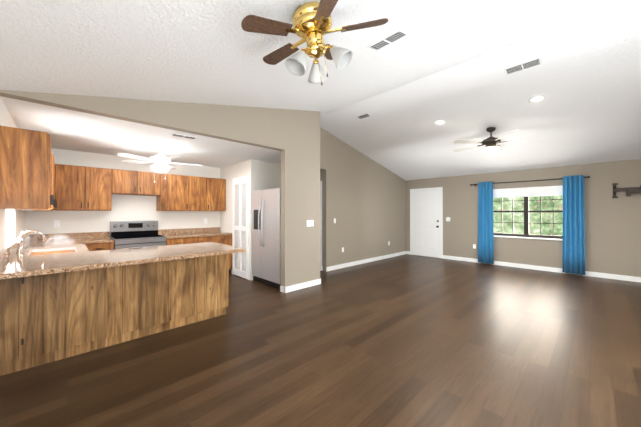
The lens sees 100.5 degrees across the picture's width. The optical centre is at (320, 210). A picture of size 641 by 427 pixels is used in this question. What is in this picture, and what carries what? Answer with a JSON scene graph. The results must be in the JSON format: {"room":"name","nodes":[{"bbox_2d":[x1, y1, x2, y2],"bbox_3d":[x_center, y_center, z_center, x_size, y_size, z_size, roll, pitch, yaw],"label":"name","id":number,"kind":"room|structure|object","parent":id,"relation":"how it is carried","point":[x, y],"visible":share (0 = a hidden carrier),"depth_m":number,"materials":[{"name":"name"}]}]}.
{"room":"living room","nodes":[
{"label":"living room","id":0,"kind":"room"},
{"bbox_2d":[0,96,25,250],"bbox_3d":[-1.167,0.051,0.519,0.140,2.600,10.280,0,-1,-44],"label":"wall","id":1,"kind":"structure","parent":0,"point":[12,224],"depth_m":3.13,"materials":[{"name":"white paint"}]},
{"bbox_2d":[0,233,27,264],"bbox_3d":[-3.469,0.418,3.015,0.022,0.100,3.155,0,-1,-44],"label":"backsplash","id":2,"kind":"structure","parent":1,"relation":"attached to","point":[7,252],"depth_m":2.79,"materials":[{"name":"beige stone"}]},
{"bbox_2d":[0,125,51,208],"bbox_3d":[-2.847,-0.380,2.590,0.317,0.730,0.430,0,-1,-44],"label":"upper cabinet","id":3,"kind":"object","parent":1,"relation":"attached to","point":[25,154],"depth_m":2.44,"materials":[{"name":"brown wood"}]},
{"bbox_2d":[16,154,55,209],"bbox_3d":[-3.701,-0.374,3.472,0.317,0.730,0.446,0,-1,-44],"label":"upper cabinet","id":4,"kind":"object","parent":1,"relation":"attached to","point":[53,162],"depth_m":3.46,"materials":[{"name":"brown wood"}]},
{"bbox_2d":[26,148,219,236],"bbox_3d":[-3.289,0.109,5.521,4.050,2.550,0.140,0,-1,-44],"label":"wall","id":5,"kind":"structure","parent":0,"point":[133,208],"depth_m":4.96,"materials":[{"name":"white paint"}]},
{"bbox_2d":[54,220,59,226],"bbox_3d":[-4.346,0.217,4.391,0.072,0.116,0.008,0,-1,-44],"label":"outlet","id":6,"kind":"object","parent":5,"relation":"attached to","point":[56,223],"visible":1,"depth_m":4.39,"materials":[{"name":"white plastic"}]},
{"bbox_2d":[56,164,111,210],"bbox_3d":[-4.000,-0.367,4.513,0.703,0.730,0.317,0,-1,-44],"label":"upper cabinet","id":7,"kind":"object","parent":5,"relation":"attached to","point":[78,188],"depth_m":4.39,"materials":[{"name":"brown wood"}]},
{"bbox_2d":[28,229,219,240],"bbox_3d":[-3.475,0.432,5.221,3.084,0.100,0.022,0,-1,-44],"label":"backsplash","id":8,"kind":"structure","parent":5,"relation":"attached to","point":[60,236],"depth_m":4.60,"materials":[{"name":"brown stone"}]},
{"bbox_2d":[112,169,159,196],"bbox_3d":[-3.479,-0.514,5.018,0.747,0.430,0.317,0,-1,-44],"label":"upper cabinet","id":9,"kind":"object","parent":5,"relation":"attached to","point":[124,182],"depth_m":4.89,"materials":[{"name":"brown wood"}]},
{"bbox_2d":[156,173,183,210],"bbox_3d":[-3.053,-0.361,5.430,0.439,0.730,0.317,0,-1,-44],"label":"upper cabinet","id":10,"kind":"object","parent":5,"relation":"attached to","point":[171,198],"depth_m":5.30,"materials":[{"name":"brown wood"}]},
{"bbox_2d":[184,175,207,210],"bbox_3d":[-2.738,-0.359,5.735,0.439,0.730,0.317,0,-1,-44],"label":"upper cabinet","id":11,"kind":"object","parent":5,"relation":"attached to","point":[195,188],"depth_m":5.62,"materials":[{"name":"brown wood"}]},
{"bbox_2d":[208,178,225,210],"bbox_3d":[-2.422,-0.357,6.041,0.439,0.730,0.317,0,-1,-44],"label":"upper cabinet","id":12,"kind":"object","parent":5,"relation":"attached to","point":[216,186],"depth_m":5.93,"materials":[{"name":"brown wood"}]},
{"bbox_2d":[0,90,319,286],"bbox_3d":[-1.451,-0.284,3.726,3.910,3.313,0.120,0,-1,-44],"label":"wall","id":13,"kind":"structure","parent":0,"point":[260,127],"depth_m":4.40,"materials":[{"name":"beige paint"}]},
{"bbox_2d":[283,278,320,292],"bbox_3d":[-0.302,1.329,4.749,0.848,0.100,0.034,0,-1,-44],"label":"baseboard","id":14,"kind":"structure","parent":13,"relation":"attached to","point":[291,288],"depth_m":4.69,"materials":[{"name":"white wood"}]},
{"bbox_2d":[307,220,313,226],"bbox_3d":[-0.186,0.230,4.852,0.164,0.116,0.014,0,-1,-44],"label":"switch","id":15,"kind":"object","parent":13,"relation":"attached to","point":[310,223],"visible":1,"depth_m":4.86,"materials":[{"name":"white plastic"}]},
{"bbox_2d":[220,160,280,279],"bbox_3d":[-1.619,0.188,6.045,0.720,2.400,1.430,0,-1,-44],"label":"wall","id":16,"kind":"structure","parent":0,"point":[263,175],"depth_m":5.62,"materials":[{"name":"white paint"}]},
{"bbox_2d":[233,178,247,278],"bbox_3d":[-1.680,0.359,5.546,0.052,2.010,0.596,0,-1,-44],"label":"pantry door","id":17,"kind":"structure","parent":16,"relation":"in","point":[240,193],"depth_m":5.52,"materials":[{"name":"white wood"}]},
{"bbox_2d":[232,176,249,279],"bbox_3d":[-1.666,0.342,5.560,0.018,2.085,0.710,0,-1,-44],"label":"door frame","id":18,"kind":"structure","parent":16,"relation":"attached to","point":[240,178],"depth_m":5.31,"materials":[{"name":"white wood"}]},
{"bbox_2d":[0,0,630,167],"bbox_3d":[0.398,-1.560,1.947,4.360,1.060,10.140,0,-1,-44],"label":"ceiling","id":19,"kind":"structure","parent":0,"point":[203,51],"depth_m":2.45,"materials":[{"name":"white paint"}]},
{"bbox_2d":[117,146,201,182],"bbox_3d":[-2.561,-0.753,4.300,1.203,0.623,1.181,0,-1,-44],"label":"kitchen ceiling fan","id":20,"kind":"object","parent":19,"relation":"hanging from","point":[161,162],"visible":0.96,"depth_m":4.24,"materials":[{"name":"white"}]},
{"bbox_2d":[170,133,197,139],"bbox_3d":[-1.873,-1.019,3.656,0.320,0.017,0.130,0,-1,-44],"label":"ceiling vent","id":21,"kind":"object","parent":19,"relation":"in","point":[183,136],"visible":1,"depth_m":3.64,"materials":[{"name":"white metal"}]},
{"bbox_2d":[241,0,387,84],"bbox_3d":[-0.077,-1.215,1.940,1.000,0.515,1.009,0,-1,-44],"label":"brass ceiling fan","id":22,"kind":"object","parent":19,"relation":"hanging from","point":[312,23],"visible":1,"depth_m":1.87,"materials":[{"name":"brown"}]},
{"bbox_2d":[367,29,408,50],"bbox_3d":[0.634,-1.611,2.525,0.167,0.047,0.360,0,-1,-44],"label":"ceiling vent","id":23,"kind":"object","parent":19,"relation":"in","point":[396,35],"visible":0.98,"depth_m":2.50,"materials":[{"name":"white metal"}]},
{"bbox_2d":[0,254,640,426],"bbox_3d":[1.331,1.405,4.084,8.700,0.060,11.940,0,-1,-44],"label":"floor","id":24,"kind":"structure","parent":0,"point":[406,340],"depth_m":2.41,"materials":[{"name":"brown wood"}]},
{"bbox_2d":[0,277,19,375],"bbox_3d":[-2.823,0.934,2.430,0.142,0.860,0.620,0,-1,-44],"label":"base cabinet","id":25,"kind":"object","parent":24,"relation":"on","point":[9,290],"depth_m":2.22,"materials":[{"name":"brown wood"}]},
{"bbox_2d":[20,277,43,370],"bbox_3d":[-2.721,0.934,2.529,0.142,0.860,0.620,0,-1,-44],"label":"base cabinet","id":26,"kind":"object","parent":24,"relation":"on","point":[31,288],"depth_m":2.31,"materials":[{"name":"brown wood"}]},
{"bbox_2d":[0,241,245,280],"bbox_3d":[-2.031,0.487,2.978,2.037,0.040,1.100,0,-1,-44],"label":"countertop","id":27,"kind":"structure","parent":26,"relation":"on","point":[39,264],"depth_m":2.65,"materials":[{"name":"beige stone"}]},
{"bbox_2d":[36,249,63,252],"bbox_3d":[-3.397,0.940,3.370,0.625,0.860,0.510,0,-1,-44],"label":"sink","id":28,"kind":"object","parent":24,"relation":"on","point":[37,250],"depth_m":3.32,"materials":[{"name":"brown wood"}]},
{"bbox_2d":[28,249,75,256],"bbox_3d":[-3.042,0.937,3.004,0.625,0.860,0.510,0,-1,-44],"label":"base cabinet","id":29,"kind":"object","parent":24,"relation":"on","point":[65,250],"depth_m":3.33,"materials":[{"name":"brown wood"}]},
{"bbox_2d":[44,273,67,363],"bbox_3d":[-2.619,0.935,2.628,0.142,0.860,0.620,0,-1,-44],"label":"base cabinet","id":30,"kind":"object","parent":24,"relation":"on","point":[64,295],"depth_m":2.41,"materials":[{"name":"brown wood"}]},
{"bbox_2d":[68,269,87,356],"bbox_3d":[-2.517,0.936,2.727,0.142,0.860,0.620,0,-1,-44],"label":"base cabinet","id":31,"kind":"object","parent":24,"relation":"on","point":[77,282],"depth_m":2.52,"materials":[{"name":"brown wood"}]},
{"bbox_2d":[88,269,107,351],"bbox_3d":[-2.415,0.936,2.825,0.142,0.860,0.620,0,-1,-44],"label":"base cabinet","id":32,"kind":"object","parent":24,"relation":"on","point":[97,278],"depth_m":2.62,"materials":[{"name":"brown wood"}]},
{"bbox_2d":[88,241,113,248],"bbox_3d":[-3.768,0.947,4.500,0.373,0.860,0.645,0,-1,-44],"label":"base cabinet","id":33,"kind":"object","parent":24,"relation":"on","point":[107,244],"depth_m":4.32,"materials":[{"name":"brown wood"}]},
{"bbox_2d":[12,241,87,256],"bbox_3d":[-3.410,0.490,3.392,0.632,0.040,1.415,0,-1,-44],"label":"countertop","id":34,"kind":"structure","parent":33,"relation":"on","point":[79,246],"depth_m":3.42,"materials":[{"name":"beige stone"}]},
{"bbox_2d":[16,230,45,252],"bbox_3d":[-3.225,0.344,2.970,0.229,0.247,0.136,0,-1,-44],"label":"faucet","id":35,"kind":"object","parent":34,"relation":"on","point":[20,240],"depth_m":2.94,"materials":[{"name":"silver metal"}]},
{"bbox_2d":[27,247,76,255],"bbox_3d":[-3.144,0.570,3.139,0.390,0.196,0.680,0,-1,-44],"label":"sink","id":36,"kind":"object","parent":34,"relation":"in","point":[40,251],"depth_m":3.31,"materials":[{"name":"silver metal"}]},
{"bbox_2d":[28,237,111,244],"bbox_3d":[-3.994,0.496,4.273,1.019,0.040,0.662,0,-1,-44],"label":"countertop","id":37,"kind":"structure","parent":33,"relation":"on","point":[87,240],"depth_m":4.25,"materials":[{"name":"brown stone"}]},
{"bbox_2d":[108,265,123,345],"bbox_3d":[-2.313,0.937,2.924,0.142,0.860,0.620,0,-1,-44],"label":"base cabinet","id":38,"kind":"object","parent":24,"relation":"on","point":[115,276],"depth_m":2.72,"materials":[{"name":"brown wood"}]},
{"bbox_2d":[124,265,139,341],"bbox_3d":[-2.211,0.938,3.023,0.142,0.860,0.620,0,-1,-44],"label":"base cabinet","id":39,"kind":"object","parent":24,"relation":"on","point":[131,272],"depth_m":2.81,"materials":[{"name":"brown wood"}]},
{"bbox_2d":[110,221,165,248],"bbox_3d":[-3.315,0.787,4.854,0.754,1.185,0.716,0,-1,-44],"label":"stove","id":40,"kind":"object","parent":24,"relation":"on","point":[129,234],"visible":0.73,"depth_m":4.86,"materials":[{"name":"grey metal"}]},
{"bbox_2d":[140,261,155,337],"bbox_3d":[-2.109,0.938,3.122,0.142,0.860,0.620,0,-1,-44],"label":"base cabinet","id":41,"kind":"object","parent":24,"relation":"on","point":[147,272],"depth_m":2.91,"materials":[{"name":"brown wood"}]},
{"bbox_2d":[156,261,171,332],"bbox_3d":[-2.007,0.939,3.221,0.142,0.860,0.620,0,-1,-44],"label":"base cabinet","id":42,"kind":"object","parent":24,"relation":"on","point":[163,268],"depth_m":3.02,"materials":[{"name":"brown wood"}]},
{"bbox_2d":[172,261,183,328],"bbox_3d":[-1.905,0.940,3.319,0.142,0.860,0.620,0,-1,-44],"label":"base cabinet","id":43,"kind":"object","parent":24,"relation":"on","point":[177,266],"depth_m":3.12,"materials":[{"name":"brown wood"}]},
{"bbox_2d":[166,237,211,244],"bbox_3d":[-2.771,0.954,5.465,0.865,0.860,0.645,0,-1,-44],"label":"base cabinet","id":44,"kind":"object","parent":24,"relation":"on","point":[169,240],"depth_m":5.13,"materials":[{"name":"brown wood"}]},
{"bbox_2d":[158,233,231,236],"bbox_3d":[-2.610,0.505,5.613,1.297,0.040,0.662,0,-1,-44],"label":"countertop","id":45,"kind":"structure","parent":44,"relation":"on","point":[163,234],"depth_m":5.46,"materials":[{"name":"brown stone"}]},
{"bbox_2d":[184,257,195,324],"bbox_3d":[-1.803,0.940,3.418,0.142,0.860,0.620,0,-1,-44],"label":"base cabinet","id":46,"kind":"object","parent":24,"relation":"on","point":[190,265],"depth_m":3.21,"materials":[{"name":"brown wood"}]},
{"bbox_2d":[196,257,207,321],"bbox_3d":[-1.701,0.941,3.517,0.142,0.860,0.620,0,-1,-44],"label":"base cabinet","id":47,"kind":"object","parent":24,"relation":"on","point":[201,262],"depth_m":3.31,"materials":[{"name":"brown wood"}]},
{"bbox_2d":[208,257,219,318],"bbox_3d":[-1.599,0.942,3.616,0.142,0.860,0.620,0,-1,-44],"label":"base cabinet","id":48,"kind":"object","parent":24,"relation":"on","point":[213,262],"depth_m":3.42,"materials":[{"name":"brown wood"}]},
{"bbox_2d":[212,237,231,244],"bbox_3d":[-2.306,0.957,5.917,0.432,0.860,0.645,0,-1,-44],"label":"base cabinet","id":49,"kind":"object","parent":24,"relation":"on","point":[223,240],"depth_m":5.70,"materials":[{"name":"brown wood"}]},
{"bbox_2d":[220,253,231,315],"bbox_3d":[-1.494,0.942,3.718,0.151,0.860,0.620,0,-1,-44],"label":"base cabinet","id":50,"kind":"object","parent":24,"relation":"on","point":[225,258],"depth_m":3.51,"materials":[{"name":"brown wood"}]},
{"bbox_2d":[252,188,280,288],"bbox_3d":[-0.815,0.494,5.154,0.752,1.775,0.935,0,-1,-44],"label":"fridge","id":51,"kind":"object","parent":24,"relation":"on","point":[266,236],"visible":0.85,"depth_m":4.89,"materials":[{"name":"grey metal"}]},
{"bbox_2d":[320,170,322,265],"bbox_3d":[-1.084,0.122,7.434,0.120,2.550,3.380,0,-1,-44],"label":"wall","id":52,"kind":"structure","parent":0,"point":[321,175],"depth_m":6.18,"materials":[{"name":"beige paint"}]},
{"bbox_2d":[320,181,321,270],"bbox_3d":[-0.272,0.348,6.492,0.018,2.085,0.870,0,-1,-44],"label":"trim","id":53,"kind":"structure","parent":52,"relation":"attached to","point":[321,225],"depth_m":6.18,"materials":[{"name":"white"}]},
{"bbox_2d":[320,127,405,270],"bbox_3d":[1.078,-0.295,7.094,4.610,3.380,0.120,0,-1,-44],"label":"wall","id":54,"kind":"structure","parent":0,"point":[364,200],"depth_m":6.89,"materials":[{"name":"beige paint"}]},
{"bbox_2d":[326,251,407,271],"bbox_3d":[1.467,1.346,7.349,3.678,0.100,0.040,0,-1,-44],"label":"baseboard","id":55,"kind":"structure","parent":54,"relation":"attached to","point":[330,268],"depth_m":7.04,"materials":[{"name":"white wood"}]},
{"bbox_2d":[320,0,640,180],"bbox_3d":[4.142,-1.523,4.334,4.340,1.102,8.360,0,-1,-44],"label":"ceiling","id":56,"kind":"structure","parent":0,"point":[584,78],"depth_m":4.38,"materials":[{"name":"white paint"}]},
{"bbox_2d":[356,113,370,118],"bbox_3d":[0.845,-1.849,5.208,0.128,0.038,0.270,0,-1,-44],"label":"ceiling vent","id":57,"kind":"object","parent":56,"relation":"in","point":[365,115],"visible":0.98,"depth_m":5.19,"materials":[{"name":"white metal"}]},
{"bbox_2d":[434,120,444,124],"bbox_3d":[2.236,-1.659,5.009,0.192,0.046,0.196,0,-1,-44],"label":"recessed light","id":58,"kind":"object","parent":56,"relation":"in","point":[438,122],"visible":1,"depth_m":5.00,"materials":[{"name":"white"}]},
{"bbox_2d":[453,127,540,152],"bbox_3d":[3.205,-1.312,4.995,1.404,0.495,1.454,0,-1,-44],"label":"room ceiling fan","id":59,"kind":"object","parent":56,"relation":"hanging from","point":[490,143],"visible":0.94,"depth_m":4.88,"materials":[{"name":"brown metal"}]},
{"bbox_2d":[504,56,541,74],"bbox_3d":[2.599,-1.855,3.426,0.147,0.044,0.380,0,-1,-44],"label":"ceiling vent","id":60,"kind":"object","parent":56,"relation":"in","point":[534,62],"visible":1,"depth_m":3.41,"materials":[{"name":"white metal"}]},
{"bbox_2d":[528,95,544,102],"bbox_3d":[3.231,-1.666,3.982,0.192,0.046,0.196,0,-1,-44],"label":"recessed light","id":61,"kind":"object","parent":56,"relation":"in","point":[537,99],"visible":1,"depth_m":3.98,"materials":[{"name":"white"}]},
{"bbox_2d":[406,159,640,276],"bbox_3d":[5.643,0.046,5.792,0.140,2.680,8.380,0,-1,-44],"label":"wall","id":62,"kind":"structure","parent":0,"point":[612,235],"depth_m":5.96,"materials":[{"name":"beige paint"}]},
{"bbox_2d":[412,189,439,257],"bbox_3d":[3.200,0.384,8.146,0.085,2.019,0.881,0,-1,-44],"label":"entry door","id":63,"kind":"structure","parent":62,"relation":"in","point":[425,222],"depth_m":8.15,"materials":[{"name":"white wood"}]},
{"bbox_2d":[410,187,442,258],"bbox_3d":[3.224,0.354,8.170,0.020,2.095,1.017,0,-1,-44],"label":"door frame","id":64,"kind":"structure","parent":62,"relation":"attached to","point":[441,219],"depth_m":7.84,"materials":[{"name":"white wood"}]},
{"bbox_2d":[493,196,562,238],"bbox_3d":[5.000,0.041,6.471,0.060,1.200,1.530,0,-1,-44],"label":"window","id":65,"kind":"structure","parent":62,"relation":"in","point":[526,200],"depth_m":6.44,"materials":[{"name":"white wood"}]},
{"bbox_2d":[493,185,562,240],"bbox_3d":[4.952,0.055,6.423,0.095,1.230,1.570,0,-1,-44],"label":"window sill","id":66,"kind":"structure","parent":62,"relation":"attached to","point":[528,237],"depth_m":6.35,"materials":[{"name":"white wood"}]},
{"bbox_2d":[493,186,562,197],"bbox_3d":[4.953,-0.443,6.428,0.022,0.207,1.490,0,-1,-44],"label":"window blinds","id":67,"kind":"object","parent":62,"relation":"attached to","point":[537,191],"visible":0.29,"depth_m":6.37,"materials":[{"name":"white"}]},
{"bbox_2d":[470,176,589,185],"bbox_3d":[4.864,-0.695,6.410,0.122,0.070,2.282,0,-1,-44],"label":"curtain rod","id":68,"kind":"object","parent":62,"relation":"attached to","point":[527,181],"visible":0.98,"depth_m":6.31,"materials":[{"name":"brown metal"}]},
{"bbox_2d":[478,182,493,263],"bbox_3d":[4.268,0.308,6.888,0.088,2.100,0.363,0,-1,-44],"label":"curtain","id":69,"kind":"object","parent":68,"relation":"hanging from","point":[485,228],"visible":1,"depth_m":6.88,"materials":[{"name":"blue fabric"}]},
{"bbox_2d":[562,175,584,274],"bbox_3d":[5.415,0.300,5.704,0.088,2.100,0.357,0,-1,-44],"label":"curtain","id":70,"kind":"object","parent":68,"relation":"hanging from","point":[573,258],"visible":1,"depth_m":5.70,"materials":[{"name":"blue fabric"}]},
{"bbox_2d":[443,255,640,281],"bbox_3d":[5.985,1.333,5.320,0.014,0.100,6.920,0,-1,-44],"label":"baseboard","id":71,"kind":"structure","parent":62,"relation":"attached to","point":[587,273],"depth_m":6.11,"materials":[{"name":"white wood"}]},
{"bbox_2d":[612,183,640,197],"bbox_3d":[6.013,-0.403,5.222,0.120,0.300,0.398,0,-1,-44],"label":"mount","id":72,"kind":"object","parent":62,"relation":"attached to","point":[630,191],"visible":1,"depth_m":5.19,"materials":[{"name":"brown metal"}]},
{"label":"outside","id":73,"kind":"structure","parent":0,"visible":0},
{"bbox_2d":[493,195,562,235],"bbox_3d":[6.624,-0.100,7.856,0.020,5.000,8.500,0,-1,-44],"label":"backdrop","id":74,"kind":"structure","parent":73,"point":[546,217],"depth_m":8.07,"materials":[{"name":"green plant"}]}
]}

